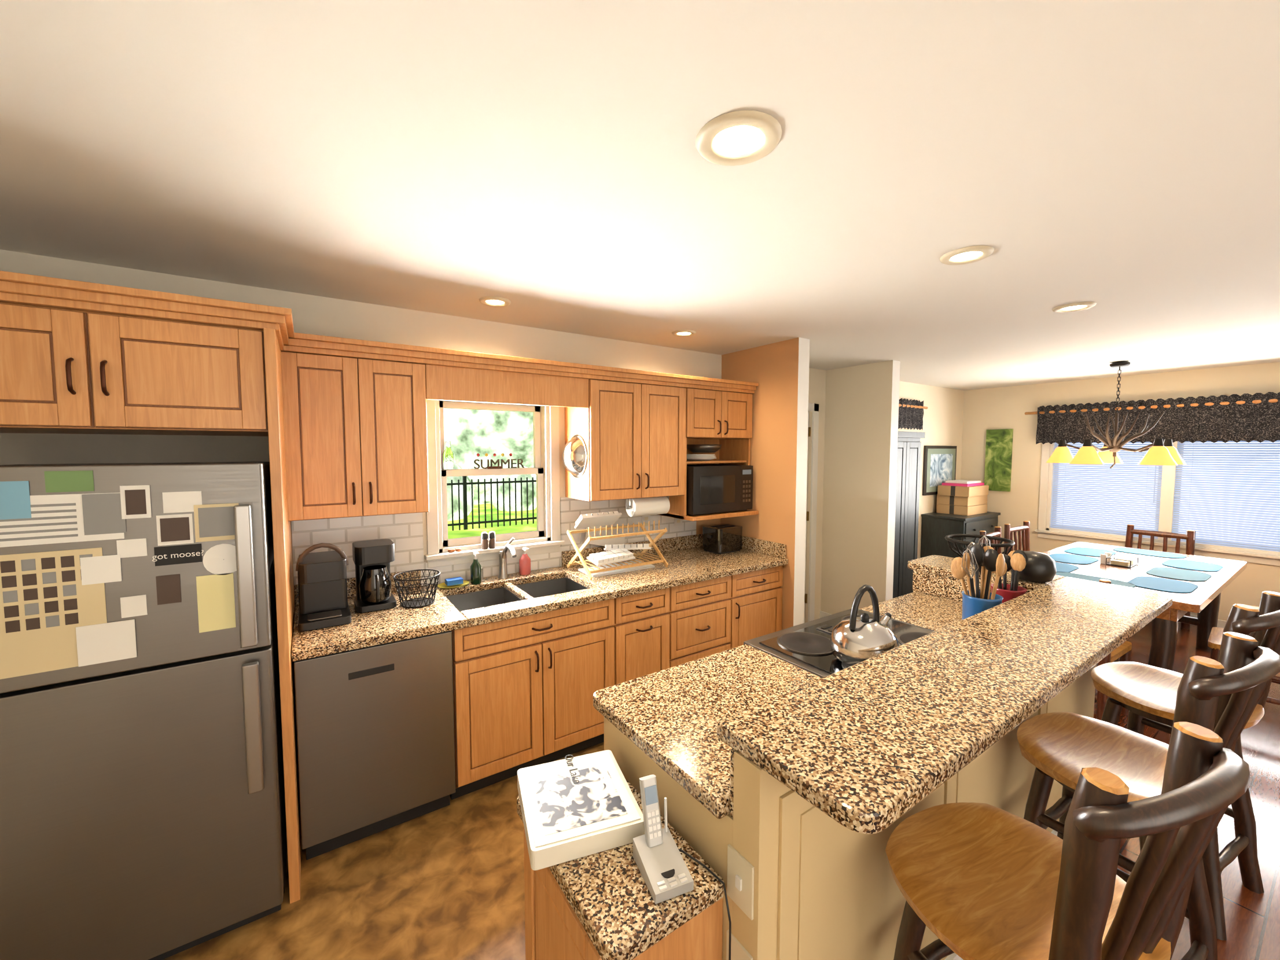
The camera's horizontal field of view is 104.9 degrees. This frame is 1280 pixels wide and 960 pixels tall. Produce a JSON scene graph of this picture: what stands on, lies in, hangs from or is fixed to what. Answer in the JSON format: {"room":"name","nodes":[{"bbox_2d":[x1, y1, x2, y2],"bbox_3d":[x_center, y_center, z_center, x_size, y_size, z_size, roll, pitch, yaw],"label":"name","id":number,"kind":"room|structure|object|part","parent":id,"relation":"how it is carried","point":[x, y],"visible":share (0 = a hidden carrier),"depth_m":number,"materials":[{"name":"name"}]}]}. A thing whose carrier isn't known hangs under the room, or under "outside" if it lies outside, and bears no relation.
{"room":"kitchen","nodes":[
{"label":"kitchen","id":0,"kind":"room"},
{"bbox_2d":[0,249,964,623],"bbox_3d":[0.772,0.204,4.196,8.450,2.440,0.160,-2,4,-34],"label":"wall","id":1,"kind":"structure","parent":0,"point":[942,419],"depth_m":2.61,"materials":[{"name":"beige"}]},
{"bbox_2d":[424,399,564,568],"bbox_3d":[-0.895,-0.007,3.023,0.840,0.975,0.215,-2,4,-34],"label":"kitchen window","id":2,"kind":"structure","parent":1,"relation":"in","point":[546,447],"depth_m":2.99,"materials":[{"name":"white paint"}]},
{"bbox_2d":[291,497,720,586],"bbox_3d":[-0.528,0.341,3.224,2.857,0.453,0.007,-2,4,-34],"label":"tile","id":3,"kind":"structure","parent":1,"relation":"attached to","point":[405,530],"depth_m":2.75,"materials":[{"name":"white tile"}]},
{"bbox_2d":[641,515,682,529],"bbox_3d":[0.170,0.298,3.685,0.375,0.115,0.006,-2,4,-34],"label":"backsplash","id":4,"kind":"structure","parent":1,"relation":"attached to","point":[677,522],"depth_m":3.61,"materials":[{"name":"white tile"}]},
{"bbox_2d":[803,412,810,622],"bbox_3d":[1.267,0.385,4.475,0.819,2.025,0.090,-2,4,-34],"label":"door","id":5,"kind":"structure","parent":1,"relation":"in","point":[809,428],"depth_m":4.69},
{"bbox_2d":[898,398,928,429],"bbox_3d":[2.962,-0.735,5.482,0.928,0.342,0.046,-2,4,-34],"label":"valance","id":6,"kind":"object","parent":1,"relation":"attached to","point":[911,413],"visible":0.7,"depth_m":5.54,"materials":[{"name":"fabric"}]},
{"bbox_2d":[922,445,957,495],"bbox_3d":[3.678,-0.123,6.023,0.770,0.590,0.030,-2,4,-34],"label":"print","id":7,"kind":"object","parent":1,"relation":"attached to","point":[939,467],"visible":0.77,"depth_m":5.95,"materials":[{"name":"black"}]},
{"bbox_2d":[437,547,530,588],"bbox_3d":[-0.890,0.499,2.867,0.552,0.180,0.132,-2,4,-34],"label":"soap bottles","id":8,"kind":"object","parent":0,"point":[525,561],"visible":1,"depth_m":2.80,"materials":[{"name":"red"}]},
{"bbox_2d":[0,0,1279,390],"bbox_3d":[2.369,-0.929,1.755,8.450,0.120,5.950,-2,4,-34],"label":"ceiling","id":9,"kind":"structure","parent":0,"point":[442,157],"depth_m":1.32,"materials":[{"name":"beige paint"}]},
{"bbox_2d":[695,110,782,166],"bbox_3d":[0.237,-0.828,1.190,0.209,0.011,0.210,-2,4,-34],"label":"recessed light","id":10,"kind":"object","parent":9,"relation":"in","point":[757,135],"depth_m":1.19,"materials":[{"name":"beige"}]},
{"bbox_2d":[939,245,994,265],"bbox_3d":[1.261,-0.871,1.897,0.196,0.011,0.179,-2,4,-34],"label":"recessed light","id":11,"kind":"object","parent":9,"relation":"in","point":[968,254],"depth_m":1.91,"materials":[{"name":"beige plastic"}]},
{"bbox_2d":[1052,301,1096,313],"bbox_3d":[2.285,-0.913,2.587,0.211,0.011,0.179,-2,4,-34],"label":"recessed light","id":12,"kind":"object","parent":9,"relation":"in","point":[1080,306],"depth_m":2.61,"materials":[{"name":"beige"}]},
{"bbox_2d":[1046,361,1186,468],"bbox_3d":[4.130,-0.562,4.305,0.908,0.924,0.879,-2,4,-34],"label":"chandelier","id":13,"kind":"object","parent":9,"relation":"hanging from","point":[1161,452],"visible":1,"depth_m":4.20,"materials":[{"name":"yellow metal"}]},
{"bbox_2d":[162,620,1279,959],"bbox_3d":[2.369,1.614,1.911,8.450,0.104,5.950,-2,4,-34],"label":"floor","id":14,"kind":"structure","parent":0,"point":[447,882],"depth_m":1.88,"materials":[{"name":"wood"}]},
{"bbox_2d":[0,461,287,959],"bbox_3d":[-1.816,0.754,1.801,0.797,1.635,0.865,-2,4,-34],"label":"fridge","id":15,"kind":"object","parent":14,"relation":"on","point":[143,813],"depth_m":1.52,"materials":[{"name":"silver metal"}]},
{"bbox_3d":[-1.553,0.257,1.482,0.562,0.573,0.005,-2,4,-34],"label":"fridge face","id":16,"kind":"part","parent":15,"relation":"part of","materials":[{"name":"grey metal"}]},
{"bbox_2d":[152,549,203,561],"bbox_3d":[-1.454,0.238,1.549,0.120,0.024,0.001,-2,4,-34],"label":"sticker","id":17,"kind":"object","parent":15,"relation":"attached to","point":[164,555],"depth_m":1.55,"materials":[{"name":"paper"}]},
{"bbox_2d":[0,270,788,903],"bbox_3d":[-0.677,0.434,2.638,3.763,2.172,0.819,-2,4,-34],"label":"kitchen cabinets","id":18,"kind":"object","parent":14,"relation":"on","point":[389,715],"visible":0.91,"depth_m":2.25,"materials":[{"name":"brown wood"}]},
{"bbox_2d":[295,542,351,631],"bbox_3d":[-1.426,0.450,2.212,0.195,0.360,0.270,-2,4,-34],"label":"brewer","id":19,"kind":"object","parent":18,"relation":"on","point":[322,583],"visible":1,"depth_m":2.16,"materials":[{"name":"black plastic"}]},
{"bbox_2d":[352,538,396,613],"bbox_3d":[-1.291,0.463,2.394,0.170,0.310,0.241,-2,4,-34],"label":"coffee maker","id":20,"kind":"object","parent":18,"relation":"on","point":[372,559],"visible":1,"depth_m":2.34,"materials":[{"name":"black plastic"}]},
{"bbox_2d":[293,630,455,859],"bbox_3d":[-1.272,1.102,2.352,0.584,0.873,0.656,-2,4,-34],"label":"dishwasher","id":21,"kind":"object","parent":18,"relation":"in","point":[374,726],"depth_m":2.06,"materials":[{"name":"silver metal"}]},
{"bbox_2d":[392,569,440,608],"bbox_3d":[-1.109,0.542,2.450,0.217,0.147,0.217,-2,4,-34],"label":"wire basket","id":22,"kind":"object","parent":18,"relation":"on","point":[417,602],"visible":1,"depth_m":2.43,"materials":[{"name":"black metal"}]},
{"bbox_2d":[481,537,516,581],"bbox_3d":[-0.799,0.468,2.886,0.275,0.240,0.171,1,4,21],"label":"faucet","id":23,"kind":"object","parent":18,"relation":"on","point":[503,572],"visible":0.8,"depth_m":2.92,"materials":[{"name":"silver metal"}]},
{"bbox_2d":[291,533,788,661],"bbox_3d":[-0.333,0.556,2.946,2.856,0.140,0.692,-2,4,-34],"label":"countertop","id":24,"kind":"structure","parent":18,"relation":"on","point":[685,556],"depth_m":2.68,"materials":[{"name":"stone"}]},
{"bbox_2d":[446,577,587,612],"bbox_3d":[-0.662,0.742,2.731,0.758,0.204,0.423,-2,4,-34],"label":"sink","id":25,"kind":"object","parent":24,"relation":"in","point":[504,595],"depth_m":2.87,"materials":[{"name":"silver metal"}]},
{"bbox_2d":[566,510,668,579],"bbox_3d":[-0.143,0.388,3.154,0.577,0.368,0.353,-2,4,-34],"label":"dish rack","id":26,"kind":"object","parent":18,"relation":"on","point":[617,553],"visible":1,"depth_m":3.10,"materials":[{"name":"brown wood"}]},
{"bbox_2d":[584,527,624,546],"bbox_3d":[-0.238,0.402,3.378,0.318,0.181,0.039,-2,4,-30],"label":"tray","id":27,"kind":"object","parent":26,"relation":"on","point":[620,540],"visible":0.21,"depth_m":3.37,"materials":[{"name":"white plastic"}]},
{"bbox_2d":[625,495,670,516],"bbox_3d":[0.054,0.173,3.334,0.342,0.132,0.124,-2,4,-34],"label":"paper towel","id":28,"kind":"object","parent":18,"relation":"hanging from","point":[652,506],"depth_m":3.28,"materials":[{"name":"white"}]},
{"bbox_2d":[686,464,752,515],"bbox_3d":[0.501,0.061,3.658,0.580,0.338,0.372,-2,4,-34],"label":"microwave","id":29,"kind":"object","parent":18,"relation":"in","point":[712,489],"depth_m":3.48,"materials":[{"name":"black plastic"}]},
{"bbox_2d":[702,523,742,553],"bbox_3d":[0.621,0.443,3.734,0.272,0.187,0.200,-2,4,-34],"label":"toaster","id":30,"kind":"object","parent":18,"relation":"on","point":[721,538],"visible":1,"depth_m":3.66,"materials":[{"name":"black metal"}]},
{"bbox_2d":[516,554,1172,959],"bbox_3d":[0.918,1.038,1.790,2.590,1.070,0.970,-2,4,-34],"label":"kitchen island","id":31,"kind":"object","parent":14,"relation":"on","point":[791,784],"visible":0.77,"depth_m":1.18,"materials":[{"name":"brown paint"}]},
{"bbox_2d":[517,749,644,870],"bbox_3d":[-0.165,0.828,1.275,0.270,0.048,0.312,-1,4,-20],"label":"box","id":32,"kind":"object","parent":31,"relation":"on","point":[573,808],"visible":0.99,"depth_m":1.21,"materials":[{"name":"beige"}]},
{"bbox_2d":[633,774,731,959],"bbox_3d":[0.076,0.956,1.080,0.148,0.520,0.230,-2,4,-34],"label":"phone","id":33,"kind":"object","parent":31,"relation":"on","point":[661,865],"visible":1,"depth_m":1.09,"materials":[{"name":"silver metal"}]},
{"bbox_2d":[743,608,935,677],"bbox_3d":[0.880,1.090,1.984,0.760,0.921,0.678,-2,4,-34],"label":"cooktop","id":34,"kind":"object","parent":31,"relation":"in","point":[806,646],"visible":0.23,"depth_m":1.95,"materials":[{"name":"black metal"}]},
{"bbox_2d":[829,584,899,666],"bbox_3d":[0.807,0.507,1.761,0.235,0.271,0.235,1,4,11],"label":"kettle","id":35,"kind":"object","parent":34,"relation":"on","point":[854,640],"visible":0.91,"depth_m":1.71,"materials":[{"name":"silver metal"}]},
{"bbox_2d":[944,534,1014,557],"bbox_3d":[1.760,0.378,2.560,0.302,0.146,0.302,-2,4,-34],"label":"fruit basket","id":36,"kind":"object","parent":31,"relation":"on","point":[1011,543],"visible":0.52,"depth_m":2.56,"materials":[{"name":"black metal"}]},
{"bbox_2d":[950,535,1027,619],"bbox_3d":[1.526,0.433,2.130,0.497,0.402,0.187,-2,4,-34],"label":"crock","id":37,"kind":"object","parent":31,"relation":"on","point":[986,561],"visible":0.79,"depth_m":2.07,"materials":[{"name":"blue ceramic"}]},
{"bbox_2d":[1010,550,1056,582],"bbox_3d":[1.840,0.401,2.308,0.176,0.135,0.176,-2,4,-34],"label":"round pot","id":38,"kind":"object","parent":31,"relation":"on","point":[1040,567],"visible":0.76,"depth_m":2.24,"materials":[{"name":"black ceramic"}]},
{"bbox_2d":[892,431,925,598],"bbox_3d":[2.526,0.442,5.055,0.660,1.860,0.396,-2,4,-34],"label":"tall cabinet","id":39,"kind":"object","parent":14,"relation":"on","point":[909,444],"visible":0.4,"depth_m":4.92,"materials":[{"name":"paint"}]},
{"bbox_2d":[920,511,1000,557],"bbox_3d":[3.863,0.860,5.925,0.930,0.920,0.494,-2,4,-34],"label":"dresser","id":40,"kind":"object","parent":14,"relation":"on","point":[935,526],"visible":0.26,"depth_m":5.69,"materials":[{"name":"paint"}]},
{"bbox_2d":[936,479,988,515],"bbox_3d":[3.900,0.201,5.947,0.552,0.390,0.360,-2,4,-34],"label":"box","id":41,"kind":"object","parent":40,"relation":"on","point":[957,497],"visible":1,"depth_m":5.80,"materials":[{"name":"brown cardboard"}]},
{"bbox_2d":[979,526,1001,554],"bbox_3d":[3.503,0.941,4.561,0.498,0.930,0.525,-3,4,-38],"label":"chair","id":42,"kind":"object","parent":14,"relation":"on","point":[997,530],"visible":0.17,"depth_m":4.77,"materials":[{"name":"brown wood"}]},
{"bbox_2d":[1003,520,1030,554],"bbox_3d":[4.043,0.917,4.948,0.498,0.930,0.525,-2,4,-30],"label":"chair","id":43,"kind":"object","parent":14,"relation":"on","point":[1025,528],"visible":0.27,"depth_m":5.13,"materials":[{"name":"brown wood"}]},
{"bbox_2d":[885,721,1251,959],"bbox_3d":[0.827,1.042,1.045,0.493,1.163,0.520,-2,4,-24],"label":"stool","id":44,"kind":"object","parent":14,"relation":"on","point":[990,882],"visible":1,"depth_m":0.92,"materials":[{"name":"brown wood"}]},
{"bbox_2d":[1094,579,1131,720],"bbox_3d":[2.789,1.025,3.181,0.525,0.930,0.498,-2,4,-32],"label":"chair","id":45,"kind":"object","parent":14,"relation":"on","point":[1124,651],"visible":0.12,"depth_m":2.93,"materials":[{"name":"brown wood"}]},
{"bbox_2d":[1042,541,1247,671],"bbox_3d":[3.863,1.062,3.957,2.050,0.764,1.080,-2,4,-34],"label":"table","id":46,"kind":"object","parent":14,"relation":"on","point":[1205,600],"visible":0.3,"depth_m":3.63,"materials":[{"name":"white wood"}]},
{"bbox_2d":[1100,552,1138,567],"bbox_3d":[3.860,0.640,3.963,0.226,0.074,0.183,-2,4,-34],"label":"caddy","id":47,"kind":"object","parent":46,"relation":"on","point":[1107,557],"visible":1,"depth_m":3.94,"materials":[{"name":"white metal"}]},
{"bbox_2d":[1048,546,1223,593],"bbox_3d":[3.863,0.678,3.933,1.950,0.004,0.920,-2,4,-34],"label":"placemats","id":48,"kind":"object","parent":46,"relation":"on","point":[1063,569],"visible":0.8,"depth_m":3.75,"materials":[{"name":"blue"}]},
{"bbox_2d":[1016,631,1279,959],"bbox_3d":[1.472,1.014,1.490,0.493,1.163,0.520,-2,4,-30],"label":"stool","id":49,"kind":"object","parent":14,"relation":"on","point":[1220,696],"visible":0.43,"depth_m":1.46,"materials":[{"name":"brown wood"}]},
{"bbox_2d":[1124,524,1195,638],"bbox_3d":[4.869,0.933,4.699,0.525,0.930,0.498,-2,4,-32],"label":"chair","id":50,"kind":"object","parent":14,"relation":"on","point":[1190,536],"visible":0.23,"depth_m":4.75,"materials":[{"name":"brown wood"}]},
{"bbox_2d":[1090,591,1279,940],"bbox_3d":[2.103,0.989,1.910,0.493,1.163,0.520,-2,4,-27],"label":"stool","id":51,"kind":"object","parent":14,"relation":"on","point":[1148,692],"visible":0.44,"depth_m":1.86,"materials":[{"name":"brown wood"}]},
{"bbox_2d":[1207,627,1279,705],"bbox_3d":[3.953,1.033,3.064,0.498,0.930,0.525,-3,4,-38],"label":"chair","id":52,"kind":"object","parent":14,"relation":"on","point":[1215,638],"visible":0.25,"depth_m":3.12,"materials":[{"name":"brown wood"}]},
{"bbox_2d":[1229,605,1259,613],"bbox_3d":[4.707,1.003,3.547,0.498,0.930,0.525,-2,4,-29],"label":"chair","id":53,"kind":"object","parent":14,"relation":"on","point":[1257,607],"visible":0.02,"depth_m":3.82,"materials":[{"name":"brown wood"}]},
{"bbox_2d":[720,337,809,629],"bbox_3d":[0.912,0.232,3.743,0.115,2.440,0.750,-2,4,-34],"label":"wall","id":54,"kind":"structure","parent":0,"point":[779,441],"depth_m":3.49,"materials":[{"name":"brown paint"}]},
{"bbox_2d":[820,359,900,614],"bbox_3d":[2.008,0.183,4.540,0.115,2.440,0.650,-2,4,-34],"label":"wall","id":55,"kind":"structure","parent":0,"point":[861,420],"depth_m":4.46,"materials":[{"name":"beige paint"}]},
{"bbox_2d":[807,402,1226,627],"bbox_3d":[4.066,0.441,2.986,3.955,2.115,5.550,-2,4,-34],"label":"trim","id":56,"kind":"structure","parent":55,"relation":"attached to","point":[813,407],"depth_m":4.67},
{"bbox_2d":[960,361,1279,620],"bbox_3d":[5.772,0.209,4.125,0.160,2.440,5.950,-2,4,-34],"label":"wall","id":57,"kind":"structure","parent":0,"point":[999,408],"depth_m":5.62,"materials":[{"name":"beige paint"}]},
{"bbox_2d":[984,428,1013,491],"bbox_3d":[4.373,-0.242,6.004,0.029,0.750,0.270,-2,4,-34],"label":"picture","id":58,"kind":"object","parent":57,"relation":"attached to","point":[999,447],"visible":0.86,"depth_m":5.99},
{"bbox_2d":[1035,440,1279,565],"bbox_3d":[5.560,0.065,4.511,0.350,1.960,3.440,-2,4,-34],"label":"window","id":59,"kind":"structure","parent":57,"relation":"in","point":[1228,493],"depth_m":4.83,"materials":[{"name":"white paint"}]},
{"bbox_2d":[1024,391,1279,444],"bbox_3d":[5.356,-0.547,4.329,0.051,0.438,3.278,-2,4,-34],"label":"valance","id":60,"kind":"object","parent":59,"relation":"attached to","point":[1248,418],"visible":0.91,"depth_m":4.68,"materials":[{"name":"fabric"}]},
{"label":"outside","id":61,"kind":"structure","parent":0,"visible":0},
{"bbox_2d":[447,503,536,538],"bbox_3d":[-13.511,0.233,29.041,70.000,0.050,56.850,-2,4,-34],"label":"ground","id":62,"kind":"structure","parent":61,"point":[456,533],"depth_m":13.07,"materials":[{"name":"green plant"}]},
{"bbox_2d":[443,407,536,520],"bbox_3d":[-2.579,-3.043,21.170,53.945,10.692,11.264,-2,4,-34],"label":"trees","id":63,"kind":"object","parent":62,"relation":"on","point":[470,432],"visible":0.06,"depth_m":16.12,"materials":[{"name":"green plant"}]},
{"bbox_2d":[446,476,536,530],"bbox_3d":[-3.022,0.505,13.119,18.000,1.350,0.080,-2,4,-34],"label":"fence","id":64,"kind":"object","parent":62,"relation":"on","point":[464,483],"visible":0.11,"depth_m":12.54,"materials":[{"name":"black"}]}
]}

